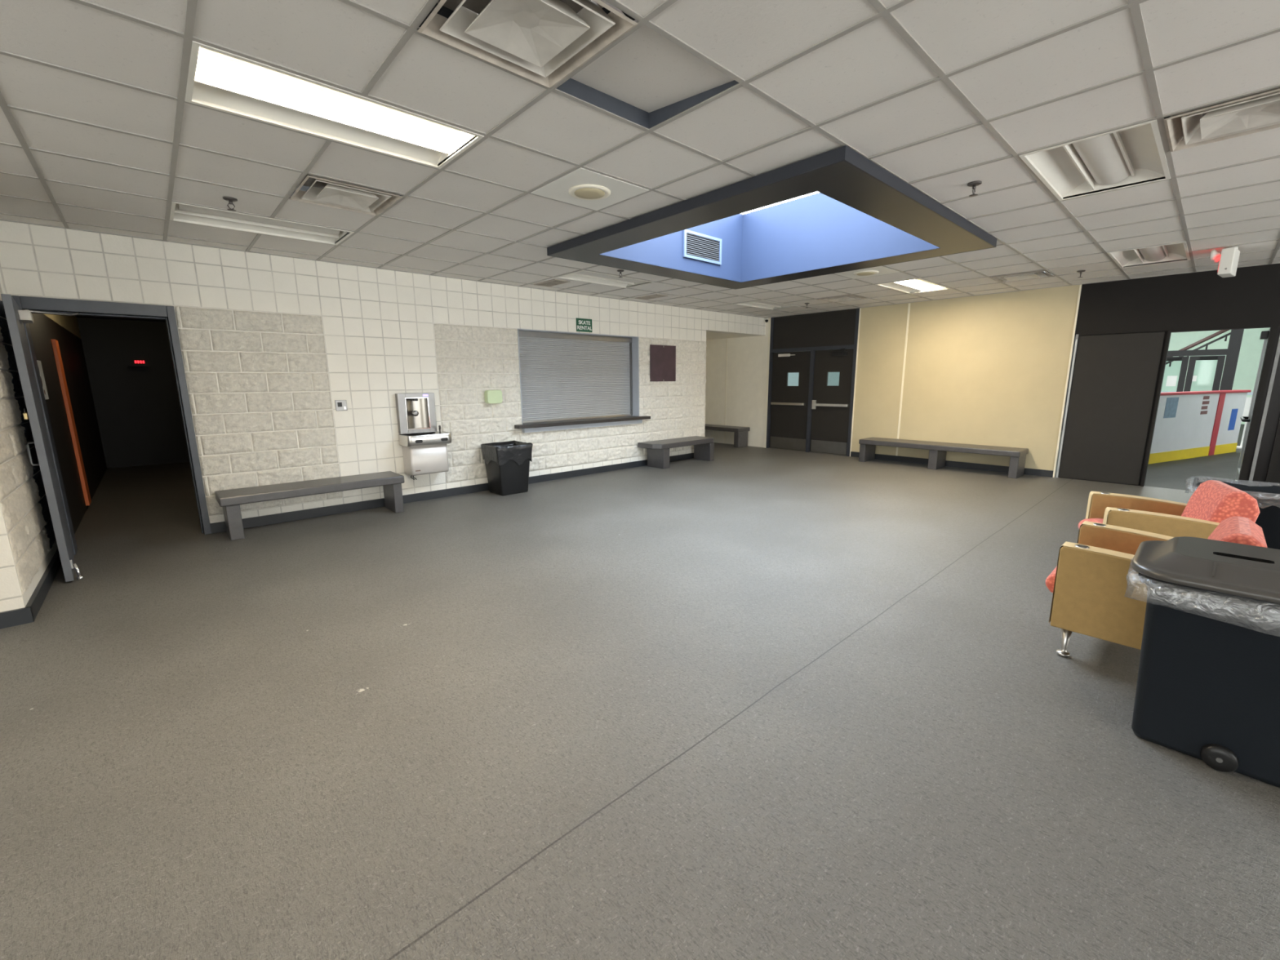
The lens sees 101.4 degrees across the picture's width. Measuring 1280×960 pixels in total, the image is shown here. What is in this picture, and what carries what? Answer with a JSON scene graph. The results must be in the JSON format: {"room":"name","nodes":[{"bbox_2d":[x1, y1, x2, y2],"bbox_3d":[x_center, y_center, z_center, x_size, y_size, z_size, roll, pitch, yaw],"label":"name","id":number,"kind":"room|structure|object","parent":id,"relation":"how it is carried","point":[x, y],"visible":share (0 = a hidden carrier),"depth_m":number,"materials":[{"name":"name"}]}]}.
{"room":"ice rink lobby","nodes":[
{"label":"ice rink lobby","id":0,"kind":"room"},
{"bbox_2d":[0,284,57,612],"bbox_3d":[-6.223,-0.322,2.347,4.464,2.825,2.020,-10,14,-42],"label":"wall","id":1,"kind":"structure","parent":0,"point":[28,540],"depth_m":3.69,"materials":[{"name":"white brick"}]},
{"bbox_2d":[0,293,211,582],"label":"door frame","id":2,"kind":"structure","parent":1,"relation":"in","point":[19,310],"depth_m":4.38,"materials":[{"name":"metal"}]},
{"bbox_2d":[22,408,29,419],"bbox_3d":[-4.600,-0.496,3.923,0.024,0.084,0.052,-10,14,-42],"label":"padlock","id":3,"kind":"object","parent":2,"relation":"hanging from","point":[25,415],"visible":0.92,"depth_m":3.91,"materials":[{"name":"gold metal"}]},
{"bbox_2d":[28,313,106,533],"bbox_3d":[-7.495,-1.065,6.863,0.100,2.620,6.430,-10,14,-42],"label":"wall","id":4,"kind":"structure","parent":0,"point":[45,328],"depth_m":6.58,"materials":[{"name":"paint"}]},
{"bbox_2d":[36,360,48,399],"bbox_3d":[-5.741,-0.959,5.028,0.004,0.370,0.410,-10,14,-42],"label":"poster","id":5,"kind":"object","parent":4,"relation":"attached to","point":[39,364],"visible":0.62,"depth_m":5.08,"materials":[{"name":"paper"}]},
{"bbox_2d":[50,339,91,506],"bbox_3d":[-6.778,-0.665,6.253,0.033,1.950,0.270,-10,14,-42],"label":"post","id":6,"kind":"object","parent":4,"relation":"attached to","point":[55,343],"visible":1,"depth_m":6.19,"materials":[{"name":"orange paint"}]},
{"bbox_2d":[74,315,189,468],"bbox_3d":[-6.989,-1.218,7.379,1.570,2.720,6.530,-10,14,-42],"label":"wall","id":7,"kind":"structure","parent":0,"point":[138,411],"depth_m":9.57,"materials":[{"name":"black paint"}]},
{"bbox_2d":[128,356,149,366],"bbox_3d":[-8.829,-2.085,9.231,0.260,0.160,0.048,-10,14,-42],"label":"exit sign","id":8,"kind":"object","parent":7,"relation":"attached to","point":[133,361],"visible":1,"depth_m":9.22,"materials":[{"name":"black paint"}]},
{"bbox_2d":[0,220,765,523],"bbox_3d":[-1.282,-1.430,7.982,10.645,2.825,0.283,-10,14,-42],"label":"wall","id":9,"kind":"structure","parent":0,"point":[269,344],"depth_m":5.92,"materials":[{"name":"white tile"}]},
{"bbox_2d":[334,400,347,410],"bbox_3d":[-3.389,-0.847,5.946,0.115,0.120,0.022,-10,14,-42],"label":"switch plate","id":10,"kind":"object","parent":9,"relation":"attached to","point":[340,405],"visible":1,"depth_m":5.94,"materials":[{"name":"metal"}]},
{"bbox_2d":[0,453,693,629],"bbox_3d":[-2.863,0.449,5.453,12.930,0.100,1.792,-10,14,-42],"label":"baseboard","id":11,"kind":"structure","parent":9,"relation":"attached to","point":[26,615],"depth_m":5.90,"materials":[{"name":"black plastic"}]},
{"bbox_2d":[395,392,451,479],"bbox_3d":[-2.643,-0.526,6.463,0.545,1.073,0.364,-10,14,-42],"label":"fountain","id":12,"kind":"object","parent":9,"relation":"attached to","point":[424,452],"visible":1,"depth_m":6.43,"materials":[{"name":"metal"}]},
{"bbox_2d":[398,425,451,446],"bbox_3d":[-2.643,-0.553,6.458,0.545,0.221,0.364,-10,14,-42],"label":"basin","id":13,"kind":"object","parent":12,"relation":"in","point":[433,437],"depth_m":6.40,"materials":[{"name":"silver metal"}]},
{"bbox_2d":[484,390,502,404],"bbox_3d":[-1.999,-1.133,7.131,0.220,0.180,0.120,-10,14,-42],"label":"electrical box","id":14,"kind":"object","parent":9,"relation":"attached to","point":[491,396],"visible":1,"depth_m":7.07,"materials":[{"name":"green plastic"}]},
{"bbox_2d":[518,330,632,422],"bbox_3d":[-0.994,-1.626,8.331,2.267,1.352,0.099,-10,14,-42],"label":"roller shutter","id":15,"kind":"object","parent":9,"relation":"attached to","point":[564,376],"visible":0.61,"depth_m":8.27,"materials":[{"name":"metal"}]},
{"bbox_2d":[517,328,639,424],"bbox_3d":[-0.946,-1.614,8.280,2.287,1.349,0.260,-10,14,-42],"label":"trim","id":16,"kind":"structure","parent":9,"relation":"attached to","point":[635,352],"depth_m":8.93,"materials":[{"name":"grey metal"}]},
{"bbox_2d":[521,419,642,432],"bbox_3d":[-0.918,-0.885,8.395,2.305,0.070,0.325,-10,14,-42],"label":"trim","id":17,"kind":"structure","parent":9,"relation":"attached to","point":[637,421],"depth_m":8.16,"materials":[{"name":"grey metal"}]},
{"bbox_2d":[514,415,650,428],"bbox_3d":[-0.858,-0.930,8.304,2.565,0.050,0.315,-10,14,-42],"label":"countertop","id":18,"kind":"structure","parent":17,"relation":"on","point":[548,424],"depth_m":8.10,"materials":[{"name":"laminate"}]},
{"bbox_2d":[576,317,592,332],"bbox_3d":[-0.856,-2.377,8.048,0.300,0.197,0.012,-10,14,-42],"label":"wall sign","id":19,"kind":"object","parent":9,"relation":"attached to","point":[584,325],"visible":1,"depth_m":8.04,"materials":[{"name":"green plastic"}]},
{"bbox_2d":[649,344,675,381],"bbox_3d":[0.412,-2.060,9.259,0.630,0.625,0.024,-10,14,-42],"label":"notice board","id":20,"kind":"object","parent":9,"relation":"attached to","point":[662,357],"visible":1,"depth_m":9.24,"materials":[{"name":"metal"}]},
{"bbox_2d":[0,424,1279,959],"bbox_3d":[5.149,-0.403,10.015,33.000,0.050,19.600,-10,14,-42],"label":"floor","id":21,"kind":"structure","parent":0,"point":[745,703],"depth_m":2.21,"materials":[{"name":"carpet"}]},
{"bbox_2d":[214,471,404,540],"bbox_3d":[-3.493,0.241,5.691,1.685,0.430,0.462,-10,14,-42],"label":"bench","id":22,"kind":"object","parent":21,"relation":"on","point":[231,500],"visible":1,"depth_m":5.47,"materials":[{"name":"wood"}]},
{"bbox_2d":[480,440,533,495],"bbox_3d":[-1.801,-0.168,7.133,0.543,0.670,0.503,-10,14,-42],"label":"waste bin","id":23,"kind":"object","parent":21,"relation":"on","point":[507,464],"visible":1,"depth_m":6.98,"materials":[{"name":"black plastic"}]},
{"bbox_2d":[637,435,714,468],"bbox_3d":[0.685,-0.506,9.454,1.520,0.430,0.492,-10,14,-42],"label":"bench","id":24,"kind":"object","parent":21,"relation":"on","point":[658,451],"visible":1,"depth_m":9.16,"materials":[{"name":"wood"}]},
{"bbox_2d":[704,424,750,447],"bbox_3d":[1.829,-1.049,12.267,0.448,0.430,1.470,-10,14,-42],"label":"bench","id":25,"kind":"object","parent":21,"relation":"on","point":[740,433],"visible":0.55,"depth_m":11.76,"materials":[{"name":"wood"}]},
{"bbox_2d":[858,436,1028,478],"bbox_3d":[4.990,-0.411,8.833,0.535,0.410,2.430,-10,14,-42],"label":"bench","id":26,"kind":"object","parent":21,"relation":"on","point":[937,450],"visible":1,"depth_m":8.64,"materials":[{"name":"wood"}]},
{"bbox_2d":[1061,328,1244,430],"bbox_3d":[13.115,-2.748,13.596,0.150,3.100,3.110,-10,14,-42],"label":"glazed entrance","id":27,"kind":"object","parent":21,"relation":"on","point":[1232,353],"visible":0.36,"depth_m":12.71,"materials":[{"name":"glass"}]},
{"bbox_2d":[1045,515,1267,657],"bbox_3d":[2.689,0.563,2.786,0.710,0.788,0.779,-10,14,-42],"label":"armchair","id":28,"kind":"object","parent":21,"relation":"on","point":[1095,586],"visible":0.54,"depth_m":2.67,"materials":[{"name":"light wood"},{"name":"coral fabric"},{"name":"chrome metal"}]},
{"bbox_2d":[1045,566,1057,592],"bbox_3d":[2.651,0.579,2.832,0.480,0.140,0.665,-10,14,-42],"label":"seat cushion","id":29,"kind":"object","parent":28,"relation":"on","point":[1050,581],"depth_m":2.90,"materials":[{"name":"pink fabric"}]},
{"bbox_2d":[1207,515,1267,547],"bbox_3d":[2.869,0.402,2.555,0.486,0.388,0.236,-10,14,-42],"label":"cushion","id":30,"kind":"object","parent":28,"relation":"on","point":[1238,530],"depth_m":2.45,"materials":[{"name":"pink fabric"}]},
{"bbox_2d":[1077,480,1260,538],"bbox_3d":[3.573,0.396,3.630,0.779,0.788,0.710,6,13,32],"label":"armchair","id":31,"kind":"object","parent":21,"relation":"on","point":[1214,501],"visible":0.48,"depth_m":3.41,"materials":[{"name":"light wood"},{"name":"coral fabric"},{"name":"chrome metal"}]},
{"bbox_2d":[1077,518,1103,528],"bbox_3d":[3.525,0.414,3.664,0.665,0.140,0.480,6,13,32],"label":"seat cushion","id":32,"kind":"object","parent":31,"relation":"on","point":[1094,520],"depth_m":3.94,"materials":[{"name":"pink fabric"}]},
{"bbox_2d":[1181,480,1260,523],"bbox_3d":[3.798,0.224,3.452,0.236,0.388,0.486,6,13,32],"label":"cushion","id":33,"kind":"object","parent":31,"relation":"on","point":[1213,500],"depth_m":3.31,"materials":[{"name":"pink fabric"}]},
{"bbox_2d":[1148,390,1251,464],"bbox_3d":[9.560,-0.956,9.356,5.168,1.215,0.170,-5,12,-24],"label":"board","id":34,"kind":"object","parent":21,"relation":"on","point":[1193,424],"visible":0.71,"depth_m":9.56,"materials":[{"name":"white plastic"}]},
{"bbox_2d":[1130,536,1279,787],"bbox_3d":[2.446,0.701,2.025,0.647,0.805,0.904,-10,14,-42],"label":"bin","id":35,"kind":"object","parent":21,"relation":"on","point":[1208,684],"visible":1,"depth_m":1.99,"materials":[{"name":"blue plastic"}]},
{"bbox_2d":[1192,477,1279,549],"bbox_3d":[4.469,0.404,3.745,0.647,0.716,0.904,-10,14,-42],"label":"bin","id":36,"kind":"object","parent":21,"relation":"on","point":[1267,496],"visible":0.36,"depth_m":3.58,"materials":[{"name":"blue plastic"}]},
{"bbox_2d":[0,0,1279,317],"bbox_3d":[0.928,-1.766,2.292,14.878,0.016,10.918,-10,14,-42],"label":"ceiling","id":37,"kind":"structure","parent":0,"point":[335,41],"depth_m":2.71,"materials":[{"name":"white tile"}]},
{"bbox_2d":[222,196,237,211],"bbox_3d":[-2.911,-1.961,3.728,0.084,0.078,0.084,-10,14,-42],"label":"sprinkler head","id":38,"kind":"object","parent":37,"relation":"attached to","point":[229,199],"visible":1,"depth_m":3.72},
{"bbox_2d":[169,201,354,244],"bbox_3d":[-3.122,-2.164,4.362,1.193,0.104,0.584,-10,14,-42],"label":"ceiling light","id":39,"kind":"object","parent":37,"relation":"attached to","point":[180,212],"visible":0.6,"depth_m":4.40,"materials":[{"name":"white metal"}]},
{"bbox_2d":[184,40,484,168],"bbox_3d":[-1.468,-1.842,2.599,1.193,0.104,0.584,-10,14,-42],"label":"ceiling light","id":40,"kind":"object","parent":37,"relation":"attached to","point":[218,79],"visible":0.84,"depth_m":2.57,"materials":[{"name":"white plastic"}]},
{"bbox_2d":[289,173,403,215],"bbox_3d":[-2.071,-2.034,3.685,0.584,0.108,0.584,-10,14,-42],"label":"ceiling vent","id":41,"kind":"object","parent":37,"relation":"in","point":[322,191],"visible":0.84,"depth_m":3.72,"materials":[{"name":"metal"}]},
{"bbox_2d":[417,0,638,88],"bbox_3d":[-0.417,-1.711,1.922,0.584,0.108,0.584,-10,14,-42],"label":"ceiling vent","id":42,"kind":"object","parent":37,"relation":"in","point":[543,42],"visible":0.97,"depth_m":1.97,"materials":[{"name":"metal"}]},
{"bbox_2d":[533,279,570,287],"bbox_3d":[-1.179,-2.630,6.998,0.244,0.010,0.506,-10,14,-42],"label":"ceiling vent","id":43,"kind":"object","parent":37,"relation":"in","point":[552,282],"visible":1,"depth_m":6.97,"materials":[{"name":"metal"}]},
{"bbox_2d":[530,167,648,210],"bbox_3d":[-0.348,-1.987,3.624,0.582,0.025,0.582,-10,14,-42],"label":"ceiling speaker","id":44,"kind":"object","parent":37,"relation":"attached to","point":[581,187],"visible":1,"depth_m":3.58,"materials":[{"name":"white plastic"}]},
{"bbox_2d":[574,187,604,199],"bbox_3d":[-0.348,-1.978,3.625,0.210,0.008,0.210,-10,14,-42],"label":"grille","id":45,"kind":"object","parent":44,"relation":"attached to","point":[580,193],"depth_m":3.61,"materials":[{"name":"beige paint"}]},
{"bbox_2d":[555,270,654,288],"bbox_3d":[-0.435,-2.647,6.795,1.193,0.104,0.584,-10,14,-42],"label":"ceiling light","id":46,"kind":"object","parent":37,"relation":"attached to","point":[584,276],"visible":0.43,"depth_m":6.91,"materials":[{"name":"white plastic"}]},
{"bbox_2d":[570,273,634,284],"bbox_3d":[-0.502,-2.669,6.865,1.141,0.078,0.007,-10,14,-42],"label":"basket","id":47,"kind":"object","parent":46,"relation":"on","point":[577,274],"depth_m":6.88,"materials":[{"name":"white metal"}]},
{"bbox_2d":[617,269,623,277],"bbox_3d":[-0.232,-2.462,6.260,0.084,0.078,0.084,-10,14,-42],"label":"sprinkler head","id":48,"kind":"object","parent":37,"relation":"attached to","point":[619,270],"visible":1,"depth_m":6.25},
{"bbox_2d":[0,0,1279,318],"bbox_3d":[0.928,-1.756,2.293,14.880,0.008,10.920,-10,14,-42],"label":"grid","id":49,"kind":"object","parent":37,"relation":"attached to","point":[1134,5],"visible":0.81,"depth_m":2.88,"materials":[{"name":"white metal"}]},
{"bbox_2d":[555,78,738,128],"bbox_3d":[0.030,-1.815,2.323,0.585,0.116,0.585,-10,14,-42],"label":"frame","id":50,"kind":"object","parent":37,"relation":"attached to","point":[575,88],"visible":0.5,"depth_m":2.54,"materials":[{"name":"metal"}]},
{"bbox_2d":[570,19,733,112],"bbox_3d":[0.030,-1.809,2.325,0.584,0.078,0.584,-10,14,-42],"label":"tile","id":51,"kind":"structure","parent":50,"relation":"attached to","point":[646,71],"depth_m":2.31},
{"bbox_2d":[634,293,668,299],"bbox_3d":[0.176,-2.874,8.229,0.244,0.010,0.506,-10,14,-42],"label":"ceiling vent","id":52,"kind":"object","parent":37,"relation":"in","point":[655,295],"visible":1,"depth_m":8.20,"materials":[{"name":"metal"}]},
{"bbox_2d":[733,300,800,310],"bbox_3d":[2.253,-3.130,9.229,1.193,0.104,0.584,-10,14,-42],"label":"ceiling light","id":53,"kind":"object","parent":37,"relation":"attached to","point":[766,304],"visible":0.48,"depth_m":9.40,"materials":[{"name":"white plastic"}]},
{"bbox_2d":[748,302,781,307],"bbox_3d":[2.185,-3.152,9.299,1.141,0.078,0.007,-10,14,-42],"label":"basket","id":54,"kind":"object","parent":53,"relation":"on","point":[748,302],"depth_m":9.36,"materials":[{"name":"white metal"}]},
{"bbox_2d":[546,145,996,288],"bbox_3d":[1.225,-2.640,4.969,3.014,0.891,3.044,-10,14,-42],"label":"skylight","id":55,"kind":"object","parent":37,"relation":"attached to","point":[861,215],"depth_m":5.22,"materials":[{"name":"blue paint"}]},
{"bbox_2d":[683,229,721,265],"bbox_3d":[0.732,-2.696,6.081,0.660,0.290,0.020,-10,14,-42],"label":"grille","id":56,"kind":"object","parent":55,"relation":"attached to","point":[696,246],"visible":0.99,"depth_m":6.07,"materials":[{"name":"white metal"}]},
{"bbox_2d":[817,294,866,302],"bbox_3d":[3.304,-3.000,8.552,0.584,0.108,0.584,-10,14,-42],"label":"ceiling vent","id":57,"kind":"object","parent":37,"relation":"in","point":[850,297],"visible":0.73,"depth_m":8.58,"materials":[{"name":"metal"}]},
{"bbox_2d":[834,266,899,279],"bbox_3d":[2.787,-2.550,6.463,0.582,0.025,0.582,-10,14,-42],"label":"ceiling speaker","id":58,"kind":"object","parent":37,"relation":"attached to","point":[878,270],"visible":0.94,"depth_m":6.42,"materials":[{"name":"beige paint"}]},
{"bbox_2d":[857,271,875,275],"bbox_3d":[2.788,-2.542,6.464,0.210,0.008,0.210,-10,14,-42],"label":"grille","id":59,"kind":"object","parent":58,"relation":"attached to","point":[862,273],"depth_m":6.44,"materials":[{"name":"white metal"}]},
{"bbox_2d":[875,278,951,293],"bbox_3d":[3.907,-2.808,7.466,1.193,0.104,0.584,-10,14,-42],"label":"ceiling light","id":60,"kind":"object","parent":37,"relation":"attached to","point":[918,285],"visible":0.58,"depth_m":7.63,"materials":[{"name":"white plastic"}]},
{"bbox_2d":[894,281,921,290],"bbox_3d":[3.839,-2.830,7.536,1.141,0.078,0.007,-10,14,-42],"label":"light panel","id":61,"kind":"object","parent":60,"relation":"on","point":[899,282],"depth_m":7.59,"materials":[{"name":"white plastic"}]},
{"bbox_2d":[915,279,937,286],"bbox_3d":[3.979,-2.808,7.387,1.109,0.025,0.012,-10,14,-42],"label":"light panel","id":62,"kind":"object","parent":60,"relation":"on","point":[918,281],"depth_m":7.51,"materials":[{"name":"white plastic"}]},
{"bbox_2d":[967,180,982,196],"bbox_3d":[2.259,-1.966,3.543,0.084,0.078,0.084,-10,14,-42],"label":"sprinkler head","id":63,"kind":"object","parent":37,"relation":"attached to","point":[974,184],"visible":1,"depth_m":3.53},
{"bbox_2d":[990,270,1054,283],"bbox_3d":[4.958,-2.678,6.789,0.584,0.108,0.584,-10,14,-42],"label":"ceiling vent","id":64,"kind":"object","parent":37,"relation":"in","point":[1035,274],"visible":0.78,"depth_m":6.81,"materials":[{"name":"metal"}]},
{"bbox_2d":[1076,270,1085,277],"bbox_3d":[5.459,-2.550,6.490,0.084,0.078,0.084,-10,14,-42],"label":"sprinkler head","id":65,"kind":"object","parent":37,"relation":"attached to","point":[1079,271],"visible":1,"depth_m":6.48},
{"bbox_2d":[1018,119,1170,200],"bbox_3d":[2.873,-2.003,3.270,1.193,0.104,0.584,-10,14,-42],"label":"ceiling light","id":66,"kind":"object","parent":37,"relation":"attached to","point":[1135,155],"visible":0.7,"depth_m":3.32,"materials":[{"name":"white metal"}]},
{"bbox_2d":[1062,143,1095,190],"bbox_3d":[2.806,-2.025,3.340,1.141,0.078,0.007,-10,14,-42],"label":"basket","id":67,"kind":"object","parent":66,"relation":"on","point":[1070,148],"depth_m":3.35,"materials":[{"name":"white metal"}]},
{"bbox_2d":[1113,131,1134,176],"bbox_3d":[2.945,-2.003,3.191,1.109,0.025,0.012,-10,14,-42],"label":"basket","id":68,"kind":"object","parent":66,"relation":"on","point":[1126,157],"depth_m":3.25,"materials":[{"name":"white metal"}]},
{"bbox_2d":[1106,241,1190,268],"bbox_3d":[5.561,-2.486,5.703,1.193,0.104,0.584,-10,14,-42],"label":"ceiling light","id":69,"kind":"object","parent":37,"relation":"attached to","point":[1174,252],"visible":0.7,"depth_m":5.88,"materials":[{"name":"white metal"}]},
{"bbox_2d":[1133,248,1144,263],"bbox_3d":[5.493,-2.508,5.774,1.141,0.078,0.007,-10,14,-42],"label":"basket","id":70,"kind":"object","parent":69,"relation":"on","point":[1138,252],"depth_m":5.86,"materials":[{"name":"white metal"}]},
{"bbox_2d":[1162,245,1168,257],"bbox_3d":[5.633,-2.486,5.624,1.109,0.025,0.012,-10,14,-42],"label":"basket","id":71,"kind":"object","parent":69,"relation":"on","point":[1165,248],"depth_m":5.78,"materials":[{"name":"white metal"}]},
{"bbox_2d":[1163,87,1279,151],"bbox_3d":[3.063,-1.872,2.628,0.584,0.108,0.584,-10,14,-42],"label":"ceiling vent","id":72,"kind":"object","parent":37,"relation":"in","point":[1259,112],"visible":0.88,"depth_m":2.70,"materials":[{"name":"metal"}]},
{"bbox_2d":[1209,246,1239,277],"bbox_3d":[6.033,-2.249,5.416,0.306,0.270,0.170,-8,13,-35],"label":"exit sign","id":73,"kind":"object","parent":37,"relation":"hanging from","point":[1228,258],"visible":1,"depth_m":5.32,"materials":[{"name":"white plastic"}]},
{"bbox_2d":[706,332,753,339],"bbox_3d":[1.126,-1.994,11.670,2.050,2.520,1.930,-10,14,-42],"label":"ceiling","id":74,"kind":"structure","parent":0,"point":[709,335],"depth_m":11.35,"materials":[{"name":"beige paint"}]},
{"bbox_2d":[704,263,1279,485],"bbox_3d":[5.989,-1.498,8.044,0.140,2.825,13.900,-10,14,-42],"label":"wall","id":75,"kind":"structure","parent":0,"point":[992,369],"depth_m":8.37,"materials":[{"name":"beige paint"}]},
{"bbox_2d":[765,307,859,456],"bbox_3d":[3.467,-1.956,10.685,0.170,2.778,1.910,-10,14,-42],"label":"door","id":76,"kind":"structure","parent":75,"relation":"in","point":[815,416],"depth_m":10.60,"materials":[{"name":"black paint"}]},
{"bbox_2d":[724,284,1081,477],"bbox_3d":[4.124,-1.815,9.934,0.040,2.771,6.283,-10,14,-42],"label":"trim","id":77,"kind":"structure","parent":75,"relation":"attached to","point":[1080,286],"depth_m":9.45,"materials":[{"name":"beige paint"}]},
{"bbox_2d":[850,451,1053,477],"bbox_3d":[5.177,-0.299,9.064,0.012,0.100,3.160,-10,14,-42],"label":"baseboard","id":78,"kind":"structure","parent":75,"relation":"attached to","point":[1043,473],"depth_m":8.77,"materials":[{"name":"black plastic"}]},
{"bbox_2d":[1056,332,1164,484],"bbox_3d":[6.586,-1.005,7.394,0.036,2.090,0.911,-10,14,-42],"label":"door","id":79,"kind":"structure","parent":75,"relation":"in","point":[1114,378],"depth_m":7.37,"materials":[{"name":"grey paint"}]},
{"bbox_2d":[1140,324,1279,486],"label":"door","id":80,"kind":"structure","parent":75,"relation":"in","point":[1260,447],"depth_m":6.39,"materials":[{"name":"black paint"}]},
{"bbox_2d":[1236,397,1252,448],"bbox_3d":[12.572,-1.181,10.861,0.240,1.050,0.200,-10,14,-42],"label":"poster","id":81,"kind":"object","parent":80,"relation":"attached to","point":[1248,400],"visible":0.26,"depth_m":10.83,"materials":[{"name":"paper"}]},
{"bbox_2d":[787,271,1270,424],"bbox_3d":[10.523,-3.666,13.977,15.170,4.800,18.300,-10,14,-42],"label":"wall","id":82,"kind":"structure","parent":0,"point":[1251,349],"depth_m":16.72,"materials":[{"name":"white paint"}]},
{"bbox_2d":[1165,329,1231,366],"bbox_3d":[16.419,-3.897,15.663,0.100,1.447,1.856,-10,14,-42],"label":"handrail","id":83,"kind":"object","parent":82,"relation":"attached to","point":[1220,331],"visible":0.35,"depth_m":15.38,"materials":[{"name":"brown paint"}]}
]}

